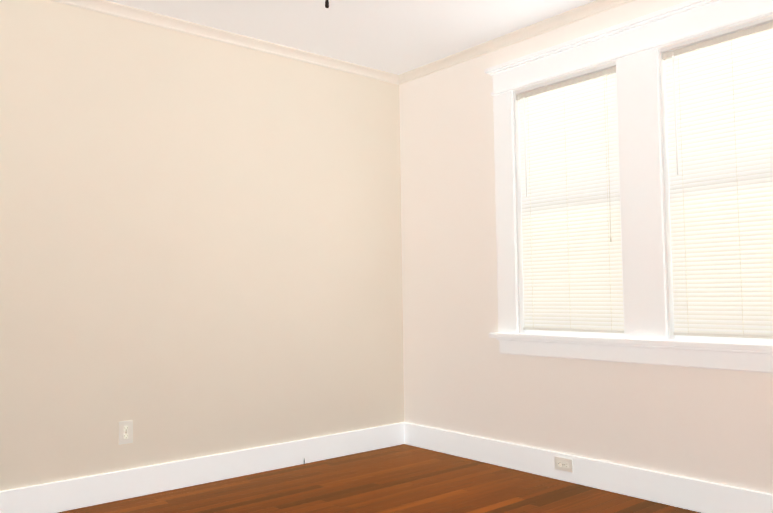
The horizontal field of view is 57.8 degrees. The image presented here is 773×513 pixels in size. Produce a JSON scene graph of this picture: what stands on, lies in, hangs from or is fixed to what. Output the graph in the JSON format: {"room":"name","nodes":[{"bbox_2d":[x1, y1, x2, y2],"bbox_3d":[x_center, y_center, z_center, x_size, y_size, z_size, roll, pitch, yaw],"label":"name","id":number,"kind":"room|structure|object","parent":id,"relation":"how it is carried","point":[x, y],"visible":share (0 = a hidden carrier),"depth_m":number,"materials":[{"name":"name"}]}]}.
{"room":"empty room","nodes":[
{"label":"empty room","id":0,"kind":"room"},
{"bbox_2d":[0,0,403,490],"bbox_3d":[-1.472,-0.035,3.552,4.300,2.500,0.150,2,-4,-40],"label":"wall","id":1,"kind":"structure","parent":0,"point":[200,246],"depth_m":3.77,"materials":[{"name":"paint"}]},
{"bbox_2d":[118,420,132,444],"bbox_3d":[-1.312,0.885,3.523,0.070,0.114,0.008,2,-4,-40],"label":"electrical outlet","id":2,"kind":"object","parent":1,"relation":"attached to","point":[125,432],"visible":1,"depth_m":3.52,"materials":[{"name":"plastic"}]},
{"bbox_2d":[0,422,403,512],"bbox_3d":[-1.401,1.138,3.423,4.000,0.142,0.020,2,-4,-40],"label":"baseboard","id":3,"kind":"structure","parent":1,"relation":"attached to","point":[65,495],"depth_m":3.71,"materials":[{"name":"white wood"}]},
{"bbox_2d":[49,0,400,84],"bbox_3d":[-1.425,-1.262,3.542,4.000,0.052,0.050,2,-4,-40],"label":"crown molding","id":4,"kind":"structure","parent":1,"relation":"attached to","point":[101,6],"depth_m":3.97,"materials":[{"name":"paint"}]},
{"bbox_2d":[107,0,594,74],"bbox_3d":[-0.185,-1.444,2.078,4.300,0.120,4.200,2,-4,-40],"label":"ceiling","id":5,"kind":"structure","parent":0,"point":[398,37],"depth_m":3.85,"materials":[{"name":"paint"}]},
{"bbox_2d":[325,0,328,7],"bbox_3d":[-0.203,-1.099,2.130,1.002,0.564,1.013,2,-4,-40],"label":"fan","id":6,"kind":"object","parent":5,"relation":"hanging from","point":[326,3],"visible":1,"depth_m":2.28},
{"bbox_2d":[58,444,700,512],"bbox_3d":[-0.149,1.171,1.936,4.300,0.120,4.200,2,-4,-40],"label":"floor","id":7,"kind":"structure","parent":0,"point":[403,478],"depth_m":3.55,"materials":[{"name":"brown wood"}]},
{"bbox_2d":[399,0,772,493],"bbox_3d":[1.419,-0.086,3.344,0.150,2.500,4.200,2,-4,-40],"label":"wall","id":8,"kind":"structure","parent":0,"point":[463,374],"depth_m":4.15,"materials":[{"name":"paint"}]},
{"bbox_2d":[397,0,634,83],"bbox_3d":[1.326,-1.310,3.346,0.050,0.052,3.780,2,-4,-40],"label":"crown molding","id":9,"kind":"structure","parent":8,"relation":"attached to","point":[587,10],"depth_m":4.04,"materials":[{"name":"paint"}]},
{"bbox_2d":[404,422,772,512],"bbox_3d":[1.370,1.089,3.226,0.020,0.142,3.840,2,-4,-40],"label":"baseboard","id":10,"kind":"structure","parent":8,"relation":"attached to","point":[701,496],"depth_m":3.54,"materials":[{"name":"white wood"}]},
{"bbox_2d":[554,456,572,472],"bbox_3d":[0.939,1.105,3.721,0.008,0.070,0.114,2,-4,-40],"label":"electrical outlet","id":11,"kind":"object","parent":10,"relation":"attached to","point":[563,464],"visible":1,"depth_m":3.72,"materials":[{"name":"plastic"}]},
{"bbox_2d":[485,0,772,372],"bbox_3d":[1.295,-0.320,3.470,0.230,1.681,1.920,2,-4,-40],"label":"window","id":12,"kind":"structure","parent":8,"relation":"in","point":[632,50],"depth_m":3.44,"materials":[{"name":"white wood"}]},
{"bbox_2d":[516,22,772,338],"bbox_3d":[1.273,-0.299,3.450,0.040,1.359,1.552,2,-4,-40],"label":"window blinds","id":13,"kind":"object","parent":12,"relation":"attached to","point":[719,99],"visible":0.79,"depth_m":3.31,"materials":[{"name":"white plastic"}]}
]}

